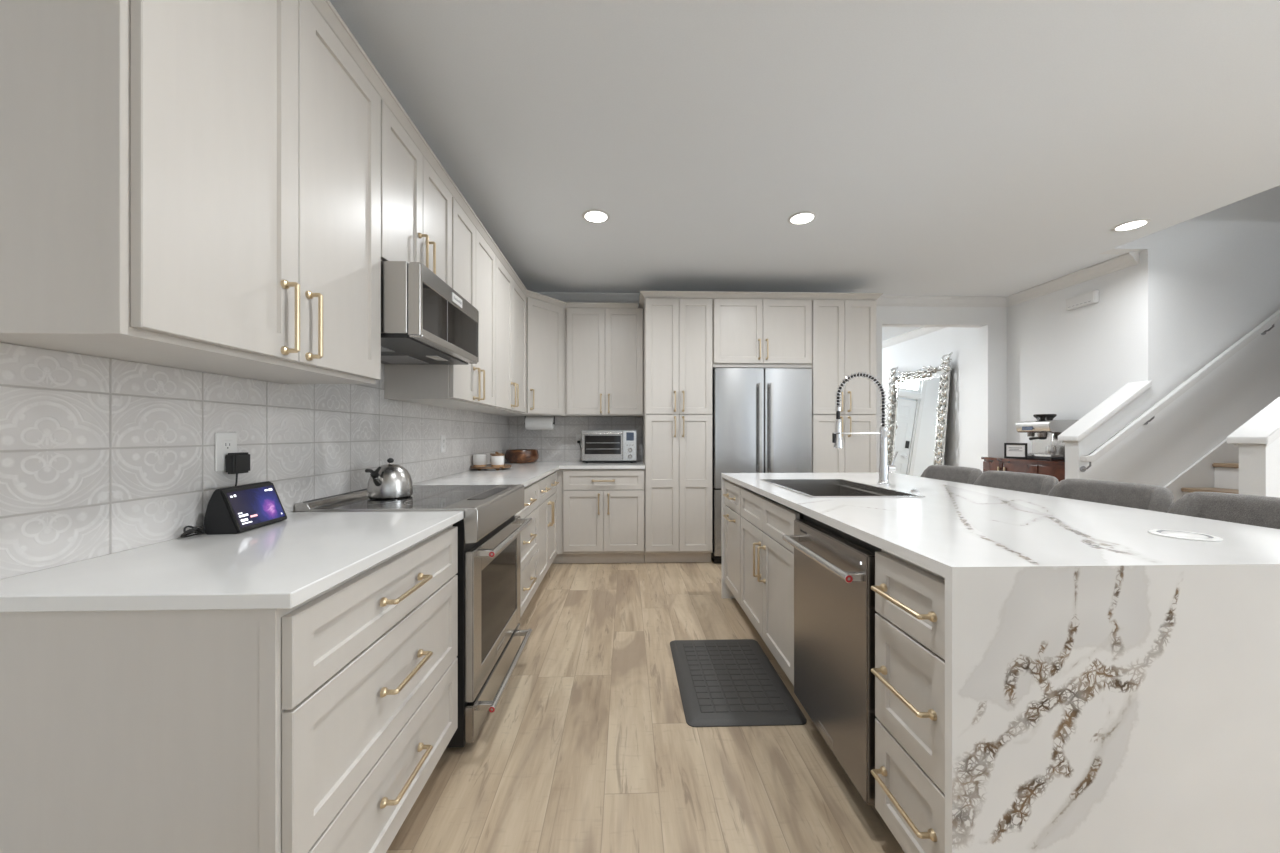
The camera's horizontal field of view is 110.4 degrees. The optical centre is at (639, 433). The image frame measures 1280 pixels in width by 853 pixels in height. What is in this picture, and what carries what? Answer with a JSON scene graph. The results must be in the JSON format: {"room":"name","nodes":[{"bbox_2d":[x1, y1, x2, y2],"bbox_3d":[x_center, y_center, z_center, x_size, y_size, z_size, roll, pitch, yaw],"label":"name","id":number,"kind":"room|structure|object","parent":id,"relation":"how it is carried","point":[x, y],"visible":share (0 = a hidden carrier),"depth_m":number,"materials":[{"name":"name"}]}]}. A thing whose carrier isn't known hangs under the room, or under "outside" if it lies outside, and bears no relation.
{"room":"kitchen","nodes":[
{"label":"kitchen","id":0,"kind":"room"},
{"bbox_2d":[5,343,485,511],"bbox_3d":[-1.302,-0.135,0.209,0.120,2.670,8.940,0,0,-2],"label":"wall","id":1,"kind":"structure","parent":0,"point":[5,343],"depth_m":1.14,"materials":[{"name":"paint"}]},
{"bbox_2d":[0,0,380,383],"bbox_3d":[-1.078,-0.705,1.202,0.386,1.050,0.815,0,0,-2],"label":"upper cabinet","id":2,"kind":"object","parent":1,"relation":"attached to","point":[193,185],"visible":1,"depth_m":0.93,"materials":[{"name":"paint"}]},
{"bbox_2d":[310,0,637,308],"bbox_3d":[-0.910,-1.259,2.658,0.907,0.058,3.843,0,0,14],"label":"crown molding","id":3,"kind":"structure","parent":2,"relation":"attached to","point":[325,8],"depth_m":1.87,"materials":[{"name":"paint"}]},
{"bbox_2d":[0,343,508,578],"bbox_3d":[-1.317,-0.057,2.720,0.008,0.686,3.920,0,0,-2],"label":"backsplash","id":4,"kind":"structure","parent":1,"relation":"attached to","point":[99,456],"depth_m":1.17,"materials":[{"name":"tile"}]},
{"bbox_2d":[215,432,236,471],"bbox_3d":[-1.266,0.054,1.363,0.008,0.118,0.072,0,0,-2],"label":"outlet","id":5,"kind":"object","parent":4,"relation":"attached to","point":[225,442],"visible":0.88,"depth_m":1.35,"materials":[{"name":"white plastic"}]},
{"bbox_2d":[180,452,249,537],"bbox_3d":[-1.239,0.171,1.306,0.047,0.226,0.217,0,0,-9],"label":"power adapter","id":6,"kind":"object","parent":5,"relation":"attached to","point":[236,463],"visible":0.94,"depth_m":1.35,"materials":[{"name":"black plastic"}]},
{"bbox_2d":[222,440,231,462],"bbox_3d":[-1.264,0.054,1.363,0.002,0.068,0.034,0,0,-2],"label":"receptacle","id":7,"kind":"object","parent":5,"relation":"attached to","point":[226,444],"depth_m":1.36,"materials":[{"name":"white plastic"}]},
{"bbox_2d":[441,435,445,452],"bbox_3d":[-1.317,0.065,2.980,0.008,0.118,0.072,0,0,-2],"label":"outlet","id":8,"kind":"object","parent":4,"relation":"attached to","point":[443,437],"visible":1,"depth_m":2.97,"materials":[{"name":"white plastic"}]},
{"bbox_2d":[381,99,451,287],"bbox_3d":[-1.101,-0.932,1.939,0.386,0.595,0.656,0,0,-2],"label":"upper cabinet","id":9,"kind":"object","parent":1,"relation":"attached to","point":[416,205],"visible":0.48,"depth_m":1.86,"materials":[{"name":"paint"}]},
{"bbox_2d":[381,261,478,364],"bbox_3d":[-1.047,-0.490,1.938,0.481,0.282,0.643,0,0,-2],"label":"microwave","id":10,"kind":"object","parent":9,"relation":"attached to","point":[424,320],"visible":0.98,"depth_m":1.74,"materials":[{"name":"silver metal"}]},
{"bbox_2d":[384,197,495,407],"bbox_3d":[-1.123,-0.705,2.647,0.386,1.050,0.756,0,0,-2],"label":"upper cabinet","id":11,"kind":"object","parent":1,"relation":"attached to","point":[473,260],"visible":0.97,"depth_m":2.50,"materials":[{"name":"paint"}]},
{"bbox_2d":[445,256,525,413],"bbox_3d":[-1.150,-0.705,3.502,0.386,1.050,0.950,0,0,-2],"label":"upper cabinet","id":12,"kind":"object","parent":1,"relation":"attached to","point":[510,300],"visible":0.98,"depth_m":3.41,"materials":[{"name":"paint"}]},
{"bbox_2d":[492,297,567,416],"bbox_3d":[-1.053,-0.705,4.334,0.633,1.050,0.706,0,0,-2],"label":"upper cabinet","id":13,"kind":"object","parent":1,"relation":"attached to","point":[545,322],"visible":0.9,"depth_m":4.16,"materials":[{"name":"paint"}]},
{"bbox_2d":[524,416,554,429],"bbox_3d":[-1.008,-0.111,4.471,0.303,0.134,0.128,0,0,-2],"label":"paper towel holder","id":14,"kind":"object","parent":13,"relation":"attached to","point":[531,423],"visible":1,"depth_m":4.42,"materials":[{"name":"white plastic"}]},
{"bbox_2d":[386,559,903,852],"bbox_3d":[2.616,1.250,2.158,8.075,0.100,12.590,0,0,-2],"label":"floor","id":15,"kind":"structure","parent":0,"point":[588,745],"depth_m":1.64,"materials":[{"name":"brown wood"}]},
{"bbox_2d":[0,525,457,852],"bbox_3d":[-0.941,0.758,1.215,0.655,0.882,0.828,0,0,-2],"label":"base cabinet","id":16,"kind":"object","parent":15,"relation":"on","point":[319,724],"visible":0.97,"depth_m":0.81,"materials":[{"name":"paint"}]},
{"bbox_2d":[0,511,463,611],"bbox_3d":[-0.957,0.301,1.216,0.632,0.030,0.852,0,0,-2],"label":"countertop","id":17,"kind":"structure","parent":16,"relation":"on","point":[284,564],"depth_m":0.95,"materials":[{"name":"white stone"}]},
{"bbox_2d":[204,481,286,534],"bbox_3d":[-1.203,0.221,1.369,0.094,0.130,0.211,0,0,-7],"label":"smart display","id":18,"kind":"object","parent":17,"relation":"on","point":[235,509],"visible":0.98,"depth_m":1.31,"materials":[{"name":"black plastic"}]},
{"bbox_2d":[295,484,531,747],"bbox_3d":[-0.924,0.727,2.034,0.725,0.944,0.768,0,0,-2],"label":"oven range","id":19,"kind":"object","parent":15,"relation":"on","point":[490,647],"visible":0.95,"depth_m":1.81,"materials":[{"name":"silver metal"}]},
{"bbox_2d":[365,458,412,498],"bbox_3d":[-1.120,0.191,1.968,0.208,0.171,0.195,0,0,35],"label":"tea kettle","id":20,"kind":"object","parent":19,"relation":"on","point":[387,481],"visible":1,"depth_m":1.90,"materials":[{"name":"silver metal"}]},
{"bbox_2d":[309,485,498,511],"bbox_3d":[-0.990,0.290,2.032,0.485,0.025,0.766,0,0,-2],"label":"cooktop","id":21,"kind":"object","parent":19,"relation":"in","point":[424,497],"depth_m":1.84,"materials":[{"name":"black glass"}]},
{"bbox_2d":[515,482,537,615],"bbox_3d":[-0.990,0.758,2.766,0.655,0.882,0.682,0,0,-2],"label":"base cabinet","id":22,"kind":"object","parent":15,"relation":"on","point":[529,535],"visible":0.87,"depth_m":2.85,"materials":[{"name":"paint"}]},
{"bbox_2d":[413,461,644,486],"bbox_3d":[-0.643,0.301,3.567,1.406,0.030,2.267,0,0,-2],"label":"countertop","id":23,"kind":"structure","parent":22,"relation":"on","point":[525,474],"depth_m":3.31,"materials":[{"name":"white stone"}]},
{"bbox_2d":[470,464,511,469],"bbox_3d":[-1.198,0.270,3.584,0.316,0.031,0.316,0,0,-2],"label":"serving tray","id":24,"kind":"object","parent":23,"relation":"on","point":[488,466],"visible":0.8,"depth_m":3.48,"materials":[{"name":"brown wood"}]},
{"bbox_2d":[473,454,486,466],"bbox_3d":[-1.277,0.211,3.552,0.108,0.094,0.108,0,0,-2],"label":"canister","id":25,"kind":"object","parent":24,"relation":"on","point":[479,460],"visible":1,"depth_m":3.51,"materials":[{"name":"white ceramic"}]},
{"bbox_2d":[490,452,503,466],"bbox_3d":[-1.134,0.202,3.541,0.106,0.112,0.106,0,0,-2],"label":"canister","id":26,"kind":"object","parent":24,"relation":"on","point":[497,460],"visible":0.98,"depth_m":3.50,"materials":[{"name":"white ceramic"}]},
{"bbox_2d":[505,449,538,462],"bbox_3d":[-1.175,0.221,4.435,0.328,0.128,0.328,0,0,-2],"label":"wooden bowl","id":27,"kind":"object","parent":23,"relation":"on","point":[514,455],"visible":0.98,"depth_m":4.30,"materials":[{"name":"brown wood"}]},
{"bbox_2d":[581,430,636,462],"bbox_3d":[-0.309,0.125,4.505,0.545,0.321,0.356,0,0,-2],"label":"toaster oven","id":28,"kind":"object","parent":23,"relation":"on","point":[596,445],"visible":1,"depth_m":4.37,"materials":[{"name":"silver metal"}]},
{"bbox_2d":[535,472,558,586],"bbox_3d":[-1.014,0.758,3.534,0.655,0.882,0.850,0,0,-2],"label":"base cabinet","id":29,"kind":"object","parent":15,"relation":"on","point":[547,485],"visible":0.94,"depth_m":3.48,"materials":[{"name":"paint"}]},
{"bbox_2d":[552,469,562,563],"bbox_3d":[-0.977,0.758,4.049,0.532,0.882,0.174,0,0,-2],"label":"cabinet filler","id":30,"kind":"object","parent":15,"relation":"on","point":[559,557],"visible":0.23,"depth_m":4.06,"materials":[{"name":"paint"}]},
{"bbox_2d":[562,469,644,562],"bbox_3d":[-0.343,0.758,4.361,0.753,0.882,0.698,0,0,-2],"label":"base cabinet","id":31,"kind":"object","parent":15,"relation":"on","point":[603,510],"visible":1,"depth_m":4.06,"materials":[{"name":"paint"}]},
{"bbox_2d":[642,298,712,562],"bbox_3d":[0.348,-0.025,4.382,0.624,2.449,0.698,0,0,-2],"label":"pantry cabinet","id":32,"kind":"object","parent":15,"relation":"on","point":[677,418],"visible":1,"depth_m":4.08,"materials":[{"name":"paint"}]},
{"bbox_2d":[638,291,882,307],"bbox_3d":[1.115,-1.276,4.370,2.248,0.051,0.585,0,0,-2],"label":"crown molding","id":33,"kind":"structure","parent":32,"relation":"attached to","point":[643,294],"depth_m":4.10,"materials":[{"name":"paint"}]},
{"bbox_2d":[670,639,806,726],"bbox_3d":[0.434,1.190,2.206,0.507,0.018,0.758,0,0,-2],"label":"floor mat","id":34,"kind":"object","parent":15,"relation":"on","point":[727,682],"visible":1,"depth_m":2.09,"materials":[{"name":"grey rubber"}]},
{"bbox_2d":[723,480,762,622],"bbox_3d":[1.000,0.758,3.026,0.840,0.882,0.455,0,0,-2],"label":"base cabinet","id":35,"kind":"object","parent":15,"relation":"on","point":[732,491],"visible":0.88,"depth_m":3.00,"materials":[{"name":"paint"}]},
{"bbox_2d":[711,368,811,562],"bbox_3d":[1.124,0.298,4.370,0.910,1.796,0.736,0,0,-2],"label":"refrigerator","id":36,"kind":"object","parent":15,"relation":"on","point":[762,417],"visible":0.56,"depth_m":4.06,"materials":[{"name":"silver metal"}]},
{"bbox_2d":[741,488,799,685],"bbox_3d":[1.022,0.768,2.343,0.840,0.861,0.905,0,0,-2],"label":"base cabinet","id":37,"kind":"object","parent":15,"relation":"on","point":[767,560],"visible":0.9,"depth_m":2.25,"materials":[{"name":"paint"}]},
{"bbox_2d":[782,514,881,805],"bbox_3d":[0.920,0.759,1.589,0.661,0.878,0.582,0,0,-2],"label":"dishwasher","id":38,"kind":"object","parent":15,"relation":"on","point":[834,569],"visible":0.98,"depth_m":1.48,"materials":[{"name":"silver metal"}]},
{"bbox_2d":[809,299,875,472],"bbox_3d":[1.888,-0.025,4.431,0.608,2.449,0.698,0,0,-2],"label":"pantry cabinet","id":39,"kind":"object","parent":15,"relation":"on","point":[843,332],"visible":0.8,"depth_m":4.13,"materials":[{"name":"paint"}]},
{"bbox_2d":[871,550,944,852],"bbox_3d":[1.060,0.758,1.144,0.840,0.882,0.303,0,0,-2],"label":"base cabinet","id":40,"kind":"object","parent":15,"relation":"on","point":[908,773],"visible":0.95,"depth_m":1.12,"materials":[{"name":"paint"}]},
{"bbox_2d":[885,352,952,476],"bbox_3d":[3.800,0.091,6.217,0.244,2.250,1.322,0,0,-2],"label":"ornate mirror","id":41,"kind":"object","parent":15,"relation":"on","point":[916,420],"visible":0.54,"depth_m":6.14,"materials":[{"name":"silver metal"}]},
{"bbox_2d":[892,378,939,476],"bbox_3d":[3.820,0.119,6.213,0.134,1.717,0.902,0,0,-2],"label":"mirror glass","id":42,"kind":"object","parent":41,"relation":"attached to","point":[915,423],"depth_m":6.19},
{"bbox_2d":[920,465,981,484],"bbox_3d":[1.951,0.711,3.049,0.524,0.977,0.492,0,0,-7],"label":"bar stool","id":43,"kind":"object","parent":15,"relation":"on","point":[967,475],"visible":0.21,"depth_m":3.06,"materials":[{"name":"grey fabric"}]},
{"bbox_2d":[721,473,1279,852],"bbox_3d":[1.264,0.743,2.130,1.260,0.913,2.311,0,0,-2],"label":"countertop","id":44,"kind":"structure","parent":15,"relation":"on","point":[1112,685],"depth_m":0.97,"materials":[{"name":"white quartz with brown-grey veining"}]},
{"bbox_2d":[760,479,924,518],"bbox_3d":[1.014,0.408,2.384,0.519,0.256,0.774,0,0,-2],"label":"sink","id":45,"kind":"object","parent":44,"relation":"in","point":[813,488],"visible":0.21,"depth_m":2.69,"materials":[{"name":"metal"}]},
{"bbox_2d":[832,372,897,484],"bbox_3d":[1.268,-0.032,2.506,0.370,0.636,0.064,0,0,-2],"label":"kitchen faucet","id":46,"kind":"object","parent":44,"relation":"on","point":[884,468],"visible":1,"depth_m":2.49,"materials":[{"name":"silver metal"}]},
{"bbox_2d":[910,489,919,492],"bbox_3d":[1.347,0.277,2.178,0.042,0.018,0.042,0,0,-2],"label":"button","id":47,"kind":"object","parent":44,"relation":"on","point":[912,490],"visible":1,"depth_m":2.17,"materials":[{"name":"silver metal"}]},
{"bbox_2d":[973,471,1058,494],"bbox_3d":[1.967,0.711,2.545,0.524,0.977,0.492,0,0,-7],"label":"bar stool","id":48,"kind":"object","parent":15,"relation":"on","point":[1041,484],"visible":0.2,"depth_m":2.55,"materials":[{"name":"grey fabric"}]},
{"bbox_2d":[981,457,1064,481],"bbox_3d":[3.772,0.718,4.161,0.454,0.960,1.010,0,0,-2],"label":"sideboard","id":49,"kind":"object","parent":15,"relation":"on","point":[1055,468],"visible":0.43,"depth_m":4.10,"materials":[{"name":"brown wood"}]},
{"bbox_2d":[1004,443,1027,458],"bbox_3d":[3.650,0.162,4.316,0.063,0.150,0.172,0,0,-40],"label":"framed sign","id":50,"kind":"object","parent":49,"relation":"on","point":[1011,450],"visible":1,"depth_m":4.29,"materials":[{"name":"black plastic"}]},
{"bbox_2d":[1016,414,1077,459],"bbox_3d":[3.813,0.024,4.197,0.329,0.426,0.350,0,0,-2],"label":"espresso machine","id":51,"kind":"object","parent":49,"relation":"on","point":[1043,432],"visible":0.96,"depth_m":4.14,"materials":[{"name":"silver metal"}]},
{"bbox_2d":[1027,433,1034,436],"bbox_3d":[3.775,0.006,4.297,0.057,0.038,0.055,0,0,-2],"label":"outlet","id":52,"kind":"object","parent":51,"relation":"attached to","point":[1028,434],"depth_m":4.28,"materials":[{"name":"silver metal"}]},
{"bbox_2d":[1028,453,1062,456],"bbox_3d":[3.778,0.199,4.196,0.122,0.024,0.322,0,0,-2],"label":"drip tray","id":53,"kind":"object","parent":51,"relation":"on","point":[1029,454],"depth_m":4.10,"materials":[{"name":"silver metal"}]},
{"bbox_2d":[1045,446,1057,453],"bbox_3d":[3.782,0.147,4.093,0.075,0.076,0.089,0,0,33],"label":"milk jug","id":54,"kind":"object","parent":51,"relation":"on","point":[1054,449],"visible":0.98,"depth_m":4.07,"materials":[{"name":"metal"}]},
{"bbox_2d":[1048,479,1173,512],"bbox_3d":[1.982,0.711,2.050,0.524,0.977,0.492,0,0,-7],"label":"bar stool","id":55,"kind":"object","parent":15,"relation":"on","point":[1132,495],"visible":0.23,"depth_m":2.04,"materials":[{"name":"grey fabric"}]},
{"bbox_2d":[1164,438,1238,501],"bbox_3d":[5.075,-0.009,3.112,3.104,2.415,0.914,0,0,-2],"label":"staircase","id":56,"kind":"structure","parent":15,"relation":"on","point":[1217,470],"depth_m":3.53,"materials":[{"name":"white wood"}]},
{"bbox_2d":[1167,492,1279,528],"bbox_3d":[1.998,0.711,1.540,0.524,0.977,0.492,0,0,-7],"label":"bar stool","id":57,"kind":"object","parent":15,"relation":"on","point":[1262,511],"visible":0.17,"depth_m":1.64,"materials":[{"name":"grey fabric"}]},
{"bbox_2d":[329,0,1279,340],"bbox_3d":[2.616,-1.600,2.158,8.075,0.260,12.590,0,0,-2],"label":"ceiling","id":58,"kind":"structure","parent":0,"point":[992,148],"depth_m":2.14,"materials":[{"name":"paint"}]},
{"bbox_2d":[582,209,609,222],"bbox_3d":[-0.296,-1.466,3.002,0.190,0.007,0.190,0,0,-2],"label":"recessed light","id":59,"kind":"object","parent":58,"relation":"in","point":[593,215],"visible":1,"depth_m":3.00,"materials":[{"name":"white plastic"}]},
{"bbox_2d":[788,211,816,224],"bbox_3d":[1.103,-1.466,3.026,0.190,0.007,0.190,0,0,-2],"label":"recessed light","id":60,"kind":"object","parent":58,"relation":"in","point":[804,217],"visible":1,"depth_m":3.02,"materials":[{"name":"white plastic"}]},
{"bbox_2d":[1111,219,1150,231],"bbox_3d":[3.453,-1.466,3.130,0.190,0.007,0.190,0,0,-2],"label":"recessed light","id":61,"kind":"object","parent":58,"relation":"in","point":[1133,224],"visible":1,"depth_m":3.13,"materials":[{"name":"white plastic"}]},
{"bbox_2d":[638,304,1006,472],"bbox_3d":[1.246,-0.135,4.822,5.505,2.670,0.120,0,0,-2],"label":"wall","id":62,"kind":"structure","parent":0,"point":[991,322],"depth_m":4.84,"materials":[{"name":"paint"}]},
{"bbox_2d":[509,417,641,460],"bbox_3d":[-0.677,0.053,4.697,1.394,0.464,0.008,0,0,-2],"label":"backsplash","id":63,"kind":"structure","parent":62,"relation":"attached to","point":[559,443],"depth_m":4.69,"materials":[{"name":"tile"}]},
{"bbox_2d":[576,434,580,445],"bbox_3d":[-0.640,0.064,4.690,0.072,0.118,0.008,0,0,-2],"label":"outlet","id":64,"kind":"object","parent":63,"relation":"attached to","point":[578,436],"visible":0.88,"depth_m":4.69,"materials":[{"name":"white plastic"}]},
{"bbox_2d":[565,308,642,416],"bbox_3d":[-0.356,-0.713,4.520,0.768,1.065,0.378,0,0,-2],"label":"upper cabinet","id":65,"kind":"object","parent":62,"relation":"attached to","point":[604,346],"visible":1,"depth_m":4.38,"materials":[{"name":"paint"}]},
{"bbox_2d":[713,299,810,368],"bbox_3d":[1.123,-0.932,4.407,0.922,0.635,0.698,0,0,-2],"label":"upper cabinet","id":66,"kind":"object","parent":62,"relation":"attached to","point":[747,333],"visible":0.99,"depth_m":4.10,"materials":[{"name":"paint"}]},
{"bbox_2d":[882,249,1162,486],"bbox_3d":[4.025,-0.135,5.960,0.120,2.670,4.840,0,0,-2],"label":"wall","id":67,"kind":"structure","parent":0,"point":[1062,362],"depth_m":4.23,"materials":[{"name":"paint"}]},
{"bbox_2d":[536,252,1138,306],"bbox_3d":[1.447,-1.425,0.356,5.385,0.090,8.820,0,0,-2],"label":"trim","id":68,"kind":"structure","parent":67,"relation":"attached to","point":[1129,259],"depth_m":4.65,"materials":[{"name":"white paint"}]},
{"bbox_2d":[882,327,946,348],"bbox_3d":[2.743,-1.425,6.635,2.400,0.090,3.410,0,0,-2],"label":"trim","id":69,"kind":"structure","parent":67,"relation":"attached to","point":[921,331],"depth_m":6.43,"materials":[{"name":"white paint"}]},
{"bbox_2d":[1066,290,1098,309],"bbox_3d":[3.999,-1.208,4.028,0.051,0.105,0.260,0,0,-2],"label":"door chime","id":70,"kind":"object","parent":67,"relation":"attached to","point":[1092,297],"visible":1,"depth_m":4.00,"materials":[{"name":"grey plastic"}]},
{"bbox_2d":[1065,185,1279,486],"bbox_3d":[5.228,-1.300,3.631,3.520,5.000,0.110,0,0,-2],"label":"wall","id":71,"kind":"structure","parent":0,"point":[1221,266],"depth_m":3.55,"materials":[{"name":"paint"}]},
{"bbox_2d":[1058,380,1151,442],"bbox_3d":[3.736,-0.176,3.584,0.603,0.496,0.170,0,0,-2],"label":"trim","id":72,"kind":"structure","parent":71,"relation":"attached to","point":[1131,391],"depth_m":3.54,"materials":[{"name":"white wood"}]},
{"bbox_2d":[1080,309,1279,471],"bbox_3d":[4.539,-0.553,3.511,2.205,1.705,0.084,0,0,-2],"label":"handrail","id":73,"kind":"object","parent":71,"relation":"attached to","point":[1149,414],"visible":1,"depth_m":3.47,"materials":[{"name":"white wood"}]},
{"bbox_2d":[1148,530,1222,540],"bbox_3d":[1.526,0.283,1.249,0.134,0.004,0.134,0,0,-2],"label":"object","id":74,"kind":"object","parent":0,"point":[1186,535],"visible":1,"depth_m":1.23,"materials":[{"name":"white plastic"}]},
{"bbox_2d":[1239,437,1279,497],"bbox_3d":[5.071,-0.135,2.596,3.140,2.670,0.110,0,0,-2],"label":"wall","id":75,"kind":"structure","parent":0,"point":[1259,466],"depth_m":2.51,"materials":[{"name":"paint"}]},
{"bbox_2d":[1227,397,1279,446],"bbox_3d":[4.470,-0.692,2.577,2.008,1.529,0.170,0,0,-2],"label":"trim","id":76,"kind":"structure","parent":75,"relation":"attached to","point":[1263,428],"depth_m":2.56,"materials":[{"name":"white wood"}]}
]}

